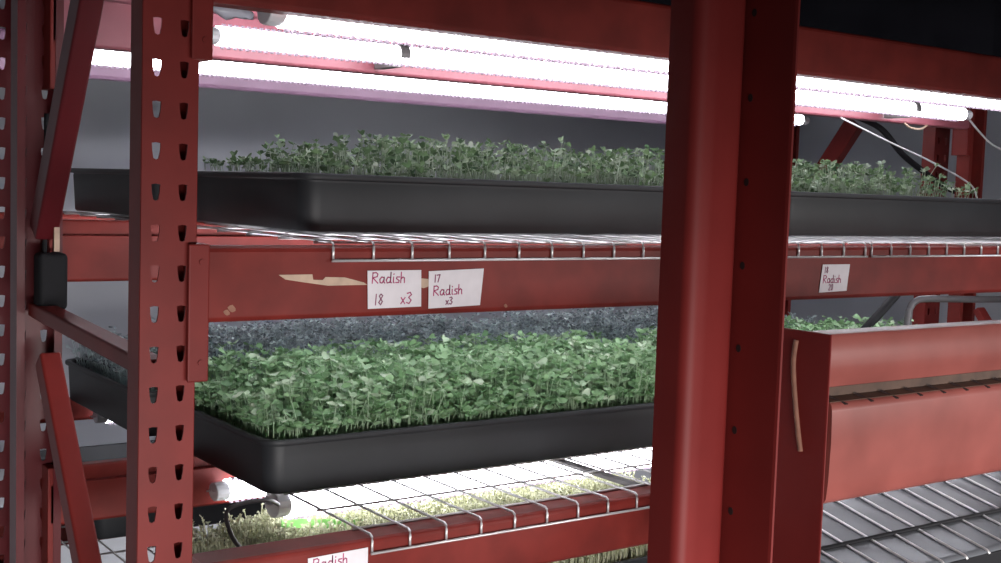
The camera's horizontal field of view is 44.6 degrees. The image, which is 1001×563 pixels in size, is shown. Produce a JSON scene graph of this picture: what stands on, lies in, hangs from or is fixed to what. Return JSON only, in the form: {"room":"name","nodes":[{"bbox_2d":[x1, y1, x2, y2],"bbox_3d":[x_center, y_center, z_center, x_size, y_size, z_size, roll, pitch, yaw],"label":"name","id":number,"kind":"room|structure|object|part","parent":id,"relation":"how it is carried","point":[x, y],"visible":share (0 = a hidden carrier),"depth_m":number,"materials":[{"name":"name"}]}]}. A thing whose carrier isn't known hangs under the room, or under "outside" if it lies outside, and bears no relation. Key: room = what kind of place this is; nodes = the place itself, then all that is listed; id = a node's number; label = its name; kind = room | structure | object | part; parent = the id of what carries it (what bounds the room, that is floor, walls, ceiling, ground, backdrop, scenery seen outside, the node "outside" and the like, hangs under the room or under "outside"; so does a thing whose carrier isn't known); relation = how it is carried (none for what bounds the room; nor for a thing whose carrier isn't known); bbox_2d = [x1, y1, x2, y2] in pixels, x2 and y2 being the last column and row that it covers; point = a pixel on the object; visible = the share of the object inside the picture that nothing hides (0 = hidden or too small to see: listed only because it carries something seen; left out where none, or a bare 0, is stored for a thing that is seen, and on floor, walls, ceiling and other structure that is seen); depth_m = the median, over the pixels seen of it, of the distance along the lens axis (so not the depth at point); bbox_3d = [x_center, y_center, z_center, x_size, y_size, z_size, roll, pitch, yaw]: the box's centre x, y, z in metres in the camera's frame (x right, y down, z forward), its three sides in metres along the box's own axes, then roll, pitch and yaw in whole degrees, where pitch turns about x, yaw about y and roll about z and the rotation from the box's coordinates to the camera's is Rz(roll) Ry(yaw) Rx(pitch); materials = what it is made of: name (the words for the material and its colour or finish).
{"room":"indoor vertical farm","nodes":[
{"label":"indoor vertical farm","id":0,"kind":"room"},
{"bbox_2d":[0,0,665,562],"bbox_3d":[-1.667,-0.352,3.275,7.100,2.900,0.100,-1,5,-35],"label":"wall","id":1,"kind":"structure","parent":0,"point":[228,120],"depth_m":3.87,"materials":[{"name":"grey paint"}]},
{"bbox_2d":[790,110,1000,330],"bbox_3d":[3.009,-0.159,2.753,0.100,2.900,6.200,-1,5,-35],"label":"wall","id":2,"kind":"structure","parent":0,"point":[815,137],"depth_m":4.78,"materials":[{"name":"grey paint"}]},
{"bbox_2d":[820,471,1000,562],"bbox_3d":[0.764,0.799,2.097,0.908,0.941,0.296,-1,5,-35],"label":"wire shelf","id":3,"kind":"object","parent":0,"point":[958,520],"visible":0.53,"depth_m":1.92,"materials":[{"name":"silver metal"}]},
{"bbox_3d":[0.857,0.437,1.956,0.908,0.046,0.012,-1,5,-35],"label":"rail","id":4,"kind":"part","parent":3,"relation":"part of","materials":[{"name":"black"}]},
{"bbox_3d":[0.082,1.367,0.872,7.100,0.050,6.300,-1,5,-35],"label":"floor","id":5,"kind":"structure","parent":0,"visible":0},
{"bbox_2d":[0,0,26,562],"bbox_3d":[-1.038,-0.040,2.393,0.120,2.449,0.710,-1,5,-35],"label":"upright","id":6,"kind":"object","parent":5,"relation":"on","point":[5,14],"visible":0.31,"depth_m":2.13,"materials":[{"name":"red paint"}]},
{"bbox_2d":[0,397,92,422],"bbox_3d":[-0.131,0.309,3.398,2.606,0.130,0.055,-1,5,-35],"label":"beam","id":7,"kind":"structure","parent":6,"relation":"attached to","point":[79,412],"depth_m":2.78,"materials":[{"name":"red metal"}]},
{"bbox_3d":[-0.341,0.279,2.880,1.126,0.016,0.620,-1,5,-35],"label":"deck","id":8,"kind":"object","parent":7,"relation":"on","visible":0},
{"bbox_2d":[90,412,114,424],"bbox_3d":[-0.084,0.288,3.348,2.066,0.042,0.038,-1,5,-35],"label":"tube","id":9,"kind":"object","parent":8,"relation":"attached to","point":[97,418],"visible":0.03,"depth_m":2.75,"materials":[{"name":"white"}]},
{"bbox_2d":[65,358,243,435],"bbox_3d":[-0.422,0.228,2.816,1.020,0.090,0.495,-1,5,-35],"label":"tray","id":10,"kind":"object","parent":8,"relation":"on","point":[104,396],"visible":0.17,"depth_m":2.52,"materials":[{"name":"grey plastic"}]},
{"bbox_2d":[66,312,551,390],"bbox_3d":[-0.417,0.161,2.809,1.027,0.149,0.507,-1,5,-35],"label":"microgreens","id":11,"kind":"object","parent":10,"relation":"on","point":[317,333],"visible":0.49,"depth_m":2.77,"materials":[{"name":"purple plant"}]},
{"bbox_3d":[0.422,0.210,3.418,1.020,0.090,0.495,-1,5,-35],"label":"tray","id":12,"kind":"object","parent":8,"relation":"on","visible":0},
{"bbox_2d":[457,305,816,352],"bbox_3d":[0.427,0.144,3.411,1.026,0.148,0.508,-1,5,-35],"label":"microgreens","id":13,"kind":"object","parent":12,"relation":"on","point":[612,327],"visible":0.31,"depth_m":3.24,"materials":[{"name":"purple plant"}]},
{"bbox_2d":[0,212,114,247],"bbox_3d":[-0.118,-0.086,3.369,2.606,0.178,0.055,-1,5,-35],"label":"beam","id":14,"kind":"structure","parent":6,"relation":"attached to","point":[65,216],"depth_m":2.74,"materials":[{"name":"red metal"}]},
{"bbox_2d":[63,211,128,219],"bbox_3d":[-0.351,-0.140,2.831,1.186,0.016,0.620,-1,5,-35],"label":"deck","id":15,"kind":"object","parent":14,"relation":"on","point":[64,212],"visible":0.07,"depth_m":2.55,"materials":[{"name":"white metal"}]},
{"bbox_2d":[70,168,159,216],"bbox_3d":[-0.361,-0.184,2.675,1.020,0.090,0.495,-1,5,-35],"label":"tray","id":16,"kind":"object","parent":15,"relation":"on","point":[96,190],"visible":0.18,"depth_m":2.40,"materials":[{"name":"grey plastic"}]},
{"bbox_2d":[0,508,224,544],"bbox_3d":[-0.140,0.572,3.418,2.606,0.178,0.055,-1,5,-35],"label":"beam","id":17,"kind":"structure","parent":6,"relation":"attached to","point":[63,530],"depth_m":2.78,"materials":[{"name":"red metal"}]},
{"bbox_2d":[61,517,280,562],"bbox_3d":[-0.401,0.519,2.860,1.256,0.016,0.620,-1,5,-35],"label":"deck","id":18,"kind":"object","parent":17,"relation":"on","point":[99,541],"visible":0.02,"depth_m":2.43,"materials":[{"name":"white metal"}]},
{"bbox_2d":[40,440,265,538],"bbox_3d":[-0.551,0.454,2.947,1.020,0.090,0.495,-1,5,-35],"label":"tray","id":19,"kind":"object","parent":18,"relation":"on","point":[111,527],"visible":0.07,"depth_m":2.62,"materials":[{"name":"grey plastic"}]},
{"bbox_2d":[0,28,665,123],"bbox_3d":[-0.105,-0.486,3.338,2.606,0.170,0.055,-1,5,-35],"label":"beam","id":20,"kind":"structure","parent":6,"relation":"attached to","point":[97,73],"depth_m":3.18,"materials":[{"name":"metal"}]},
{"bbox_2d":[91,49,809,125],"bbox_3d":[-0.022,-0.488,3.143,2.438,0.042,0.038,-1,5,-35],"label":"tube","id":21,"kind":"object","parent":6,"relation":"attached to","point":[100,57],"visible":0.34,"depth_m":2.97,"materials":[{"name":"white"}]},
{"bbox_2d":[10,0,198,562],"bbox_3d":[-0.608,0.019,1.809,0.120,2.449,0.715,-1,5,-35],"label":"upright","id":22,"kind":"object","parent":5,"relation":"on","point":[47,174],"visible":0.91,"depth_m":1.62,"materials":[{"name":"red paint"}]},
{"bbox_3d":[-0.780,-0.008,2.050,0.074,2.443,0.042,-1,5,-35],"label":"post","id":23,"kind":"part","parent":22,"relation":"part of","materials":[{"name":"red metal"}]},
{"bbox_2d":[34,113,67,308],"bbox_3d":[-0.739,-0.114,2.004,0.047,0.322,0.045,-1,5,-35],"label":"power adapter","id":24,"kind":"object","parent":22,"relation":"attached to","point":[50,268],"visible":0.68,"depth_m":2.00,"materials":[{"name":"black plastic"}]},
{"bbox_2d":[39,456,263,562],"bbox_3d":[0.265,0.381,2.845,2.606,0.176,0.055,-1,5,-35],"label":"beam","id":25,"kind":"structure","parent":22,"relation":"attached to","point":[105,479],"depth_m":2.13,"materials":[{"name":"red metal"}]},
{"bbox_2d":[206,477,266,502],"bbox_3d":[0.310,0.363,2.801,2.062,0.048,0.044,-1,5,-35],"label":"tube","id":26,"kind":"object","parent":25,"relation":"attached to","point":[229,489],"visible":0.05,"depth_m":2.22,"materials":[{"name":"white"}]},
{"bbox_3d":[-0.435,0.040,1.567,0.074,2.443,0.042,-1,5,-35],"label":"post","id":27,"kind":"part","parent":22,"relation":"part of","materials":[{"name":"red metal"}]},
{"bbox_2d":[192,485,649,562],"bbox_3d":[0.617,0.430,2.370,2.586,0.166,0.086,-1,5,-35],"label":"beam","id":28,"kind":"structure","parent":22,"relation":"attached to","point":[563,541],"depth_m":1.89,"materials":[{"name":"red metal"}]},
{"bbox_2d":[308,547,367,562],"bbox_3d":[-0.229,0.409,1.721,0.096,0.055,0.001,-1,5,-35],"label":"paper card","id":29,"kind":"object","parent":28,"relation":"attached to","point":[358,555],"visible":1,"depth_m":1.73,"materials":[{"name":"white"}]},
{"bbox_2d":[284,446,651,554],"bbox_3d":[0.098,0.342,2.336,1.147,0.030,0.641,-1,5,-35],"label":"deck","id":30,"kind":"object","parent":28,"relation":"on","point":[600,473],"visible":0.42,"depth_m":2.02,"materials":[{"name":"white metal"}]},
{"bbox_2d":[194,402,653,493],"bbox_3d":[-0.097,0.269,2.415,1.020,0.090,0.495,-1,5,-35],"label":"tray","id":31,"kind":"object","parent":30,"relation":"on","point":[272,466],"visible":0.34,"depth_m":2.11,"materials":[{"name":"grey plastic"}]},
{"bbox_2d":[194,330,655,438],"bbox_3d":[-0.095,0.193,2.414,1.036,0.165,0.524,-1,5,-35],"label":"microgreens","id":32,"kind":"object","parent":31,"relation":"on","point":[329,393],"visible":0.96,"depth_m":2.24,"materials":[{"name":"green plant"}]},
{"bbox_2d":[265,448,651,519],"bbox_3d":[0.413,0.371,2.700,2.013,0.063,0.060,-1,5,-35],"label":"tube","id":33,"kind":"object","parent":30,"relation":"attached to","point":[289,507],"visible":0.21,"depth_m":2.29,"materials":[{"name":"white"}]},
{"bbox_2d":[224,498,279,546],"bbox_3d":[-0.389,0.387,2.008,0.057,0.106,0.246,2,4,6],"label":"power cable","id":34,"kind":"object","parent":33,"relation":"hanging from","point":[259,500],"visible":0.88,"depth_m":1.91,"materials":[{"name":"grey plastic"}]},
{"bbox_3d":[1.034,0.322,3.003,1.126,0.030,0.641,-1,5,-35],"label":"deck","id":35,"kind":"object","parent":28,"relation":"on","visible":0},
{"bbox_3d":[0.747,0.251,3.017,1.020,0.090,0.495,-1,5,-35],"label":"tray","id":36,"kind":"object","parent":35,"relation":"on","visible":0},
{"bbox_2d":[587,314,916,364],"bbox_3d":[0.748,0.176,3.016,1.038,0.164,0.527,-1,5,-35],"label":"microgreens","id":37,"kind":"object","parent":36,"relation":"on","point":[829,323],"visible":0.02,"depth_m":3.12,"materials":[{"name":"green plant"}]},
{"bbox_2d":[41,219,952,325],"bbox_3d":[0.279,-0.039,2.813,2.606,0.183,0.055,-1,5,-35],"label":"beam","id":38,"kind":"structure","parent":22,"relation":"attached to","point":[95,250],"depth_m":2.10,"materials":[{"name":"red metal"}]},
{"bbox_2d":[41,0,971,155],"bbox_3d":[0.292,-0.435,2.784,2.606,0.183,0.055,-1,5,-35],"label":"beam","id":39,"kind":"structure","parent":22,"relation":"attached to","point":[114,32],"depth_m":2.35,"materials":[{"name":"red metal"}]},
{"bbox_2d":[213,24,972,121],"bbox_3d":[0.368,-0.440,2.727,2.208,0.043,0.106,-1,5,-35],"label":"tube","id":40,"kind":"object","parent":39,"relation":"attached to","point":[383,56],"visible":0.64,"depth_m":2.40,"materials":[{"name":"white"}]},
{"bbox_2d":[969,119,1000,149],"bbox_3d":[1.480,-0.396,3.500,0.519,0.125,0.034,-2,6,-41],"label":"power cable","id":41,"kind":"object","parent":40,"relation":"hanging from","point":[971,122],"visible":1,"depth_m":3.38,"materials":[{"name":"grey plastic"}]},
{"bbox_2d":[903,123,927,129],"bbox_3d":[1.146,-0.430,3.367,0.113,0.023,0.006,-1,5,-35],"label":"loop","id":42,"kind":"object","parent":39,"relation":"hanging from","point":[905,124],"visible":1,"depth_m":3.36,"materials":[{"name":"white plastic"}]},
{"bbox_2d":[182,243,1000,382],"bbox_3d":[0.640,0.017,2.326,2.586,0.178,0.055,-1,5,-35],"label":"beam","id":43,"kind":"structure","parent":22,"relation":"attached to","point":[227,283],"depth_m":1.84,"materials":[{"name":"red metal"}]},
{"bbox_2d":[367,270,420,308],"bbox_3d":[-0.151,0.011,1.738,0.090,0.054,0.001,-1,5,-35],"label":"paper card","id":44,"kind":"object","parent":43,"relation":"attached to","point":[386,288],"visible":1,"depth_m":1.74,"materials":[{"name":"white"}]},
{"bbox_2d":[428,268,483,308],"bbox_3d":[-0.065,0.010,1.799,0.097,0.058,0.001,-1,5,-35],"label":"paper card","id":45,"kind":"object","parent":43,"relation":"attached to","point":[447,288],"visible":1,"depth_m":1.80,"materials":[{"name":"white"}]},
{"bbox_2d":[197,223,867,261],"bbox_3d":[0.052,-0.076,2.262,1.148,0.030,0.641,-1,5,-35],"label":"deck","id":46,"kind":"object","parent":43,"relation":"on","point":[317,238],"visible":0.59,"depth_m":1.94,"materials":[{"name":"white metal"}]},
{"bbox_2d":[197,171,662,235],"bbox_3d":[-0.017,-0.142,2.271,1.020,0.090,0.495,-1,5,-35],"label":"tray","id":47,"kind":"object","parent":46,"relation":"on","point":[296,202],"visible":0.81,"depth_m":1.95,"materials":[{"name":"grey plastic"}]},
{"bbox_2d":[203,130,664,185],"bbox_3d":[-0.009,-0.204,2.271,0.997,0.138,0.484,-1,5,-35],"label":"seedling patch","id":48,"kind":"object","parent":47,"relation":"on","point":[420,163],"visible":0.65,"depth_m":2.12,"materials":[{"name":"green plant"}]},
{"bbox_2d":[819,264,849,292],"bbox_3d":[0.629,-0.006,2.293,0.085,0.052,0.001,-1,5,-35],"label":"paper card","id":49,"kind":"object","parent":43,"relation":"attached to","point":[834,277],"visible":1,"depth_m":2.29,"materials":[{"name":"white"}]},
{"bbox_2d":[797,237,1000,257],"bbox_3d":[0.998,-0.096,2.936,1.149,0.030,0.641,-1,5,-35],"label":"deck","id":50,"kind":"object","parent":43,"relation":"on","point":[868,240],"visible":0.51,"depth_m":2.54,"materials":[{"name":"white metal"}]},
{"bbox_2d":[789,191,1000,237],"bbox_3d":[0.825,-0.160,2.872,1.020,0.090,0.495,-1,5,-35],"label":"tray","id":51,"kind":"object","parent":50,"relation":"on","point":[812,214],"visible":0.61,"depth_m":2.58,"materials":[{"name":"grey plastic"}]},
{"bbox_2d":[648,159,978,197],"bbox_3d":[0.706,-0.219,2.784,0.684,0.138,0.477,-1,5,-35],"label":"seedling patch","id":52,"kind":"object","parent":51,"relation":"on","point":[828,182],"visible":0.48,"depth_m":2.69,"materials":[{"name":"green plant"}]},
{"bbox_2d":[186,0,1000,100],"bbox_3d":[0.653,-0.385,2.296,2.586,0.164,0.055,-1,5,-35],"label":"beam","id":53,"kind":"structure","parent":22,"relation":"attached to","point":[633,28],"depth_m":1.93,"materials":[{"name":"metal"}]},
{"bbox_2d":[257,12,1000,111],"bbox_3d":[0.579,-0.393,2.330,2.246,0.052,0.048,-1,5,-35],"label":"tube","id":54,"kind":"object","parent":53,"relation":"attached to","point":[286,22],"visible":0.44,"depth_m":1.95,"materials":[{"name":"white"}]},
{"bbox_2d":[213,6,253,19],"bbox_3d":[-0.369,-0.369,1.673,0.064,0.021,0.016,-1,5,-35],"label":"plastic wrap","id":55,"kind":"object","parent":54,"relation":"attached to","point":[225,13],"visible":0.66,"depth_m":1.67,"materials":[{"name":"grey"}]},
{"bbox_2d":[639,0,1000,56],"bbox_3d":[0.841,-0.949,2.702,3.300,0.860,0.042,-1,5,-35],"label":"plant tray","id":56,"kind":"object","parent":22,"relation":"hanging from","point":[974,26],"visible":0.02,"depth_m":2.81,"materials":[{"name":"black plastic"}]},
{"bbox_2d":[647,0,800,562],"bbox_3d":[0.254,0.116,1.353,0.180,2.517,0.180,-1,5,-35],"label":"upright post","id":57,"kind":"object","parent":5,"relation":"on","point":[732,66],"visible":1,"depth_m":1.34,"materials":[{"name":"red metal"}]},
{"bbox_3d":[0.218,0.076,1.365,0.072,2.443,0.048,-1,5,-35],"label":"post","id":58,"kind":"part","parent":57,"relation":"part of","materials":[{"name":"red metal"}]},
{"bbox_2d":[785,119,949,324],"bbox_3d":[1.135,-0.085,3.943,0.120,2.449,0.710,-1,5,-35],"label":"upright","id":59,"kind":"object","parent":5,"relation":"on","point":[935,147],"visible":0.09,"depth_m":3.70,"materials":[{"name":"red paint"}]},
{"bbox_3d":[0.965,-0.112,4.182,0.074,2.443,0.042,-1,5,-35],"label":"post","id":60,"kind":"part","parent":59,"relation":"part of","materials":[{"name":"red metal"}]},
{"bbox_2d":[860,296,899,327],"bbox_3d":[0.983,0.063,3.100,0.214,0.168,0.044,-1,5,-35],"label":"hose","id":61,"kind":"object","parent":59,"relation":"attached to","point":[890,301],"visible":0.44,"depth_m":3.06,"materials":[{"name":"black plastic"}]},
{"bbox_2d":[858,120,954,193],"bbox_3d":[1.210,-0.360,3.545,0.505,0.222,0.035,-1,5,-33],"label":"hose","id":62,"kind":"object","parent":59,"relation":"hanging from","point":[880,128],"visible":0.62,"depth_m":3.49,"materials":[{"name":"black"}]},
{"bbox_3d":[1.304,-0.065,3.708,0.074,2.443,0.042,-1,5,-35],"label":"post","id":63,"kind":"part","parent":59,"relation":"part of","materials":[{"name":"red metal"}]},
{"bbox_2d":[772,319,1000,562],"bbox_3d":[0.709,0.670,1.827,0.855,1.234,0.088,-1,5,-35],"label":"guard","id":64,"kind":"object","parent":5,"relation":"on","point":[870,410],"visible":0.97,"depth_m":1.57,"materials":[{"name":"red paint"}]},
{"bbox_3d":[0.365,0.677,1.584,0.004,1.234,0.084,-1,5,-35],"label":"plate","id":65,"kind":"part","parent":64,"relation":"part of","materials":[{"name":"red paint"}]},
{"bbox_3d":[0.737,0.164,1.778,0.842,0.215,0.058,-1,5,-35],"label":"panel","id":66,"kind":"part","parent":64,"relation":"part of","materials":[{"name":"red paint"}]},
{"bbox_2d":[947,109,991,322],"bbox_3d":[1.533,-0.026,3.336,0.120,2.449,0.715,-1,5,-35],"label":"upright","id":67,"kind":"object","parent":5,"relation":"on","point":[970,168],"visible":0.17,"depth_m":3.56,"materials":[{"name":"red paint"}]},
{"bbox_2d":[840,117,977,197],"bbox_3d":[1.121,-0.330,3.320,0.633,0.196,0.012,-1,5,-36],"label":"power cable","id":68,"kind":"object","parent":67,"relation":"attached to","point":[890,142],"visible":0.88,"depth_m":3.31,"materials":[{"name":"grey plastic"}]},
{"bbox_2d":[903,295,1000,324],"bbox_3d":[1.218,0.081,3.223,0.479,0.096,0.018,-1,5,-35],"label":"conduit pipe","id":69,"kind":"object","parent":67,"relation":"attached to","point":[911,305],"visible":0.89,"depth_m":3.16,"materials":[{"name":"grey metal"}]},
{"bbox_3d":[0.257,0.626,2.864,2.606,0.178,0.055,-1,5,-35],"label":"beam","id":70,"kind":"structure","parent":0,"visible":0},
{"bbox_3d":[-0.004,0.574,2.305,1.256,0.016,0.610,-1,5,-35],"label":"deck","id":71,"kind":"object","parent":70,"relation":"on","visible":0},
{"bbox_2d":[195,495,647,562],"bbox_3d":[-0.042,0.521,2.270,1.020,0.090,0.495,-1,5,-35],"label":"tray","id":72,"kind":"object","parent":71,"relation":"on","point":[643,559],"visible":0.02,"depth_m":2.17,"materials":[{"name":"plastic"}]},
{"bbox_2d":[192,469,650,562],"bbox_3d":[-0.040,0.465,2.265,0.999,0.128,0.485,-1,5,-35],"label":"sprout patch","id":73,"kind":"object","parent":72,"relation":"on","point":[264,528],"visible":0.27,"depth_m":2.19,"materials":[{"name":"green plant"}]},
{"bbox_2d":[281,518,362,528],"bbox_3d":[-0.317,0.430,2.166,0.145,0.024,0.006,1,4,-15],"label":"marker","id":74,"kind":"object","parent":73,"relation":"on","point":[297,522],"visible":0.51,"depth_m":2.16,"materials":[{"name":"green"}]}
]}

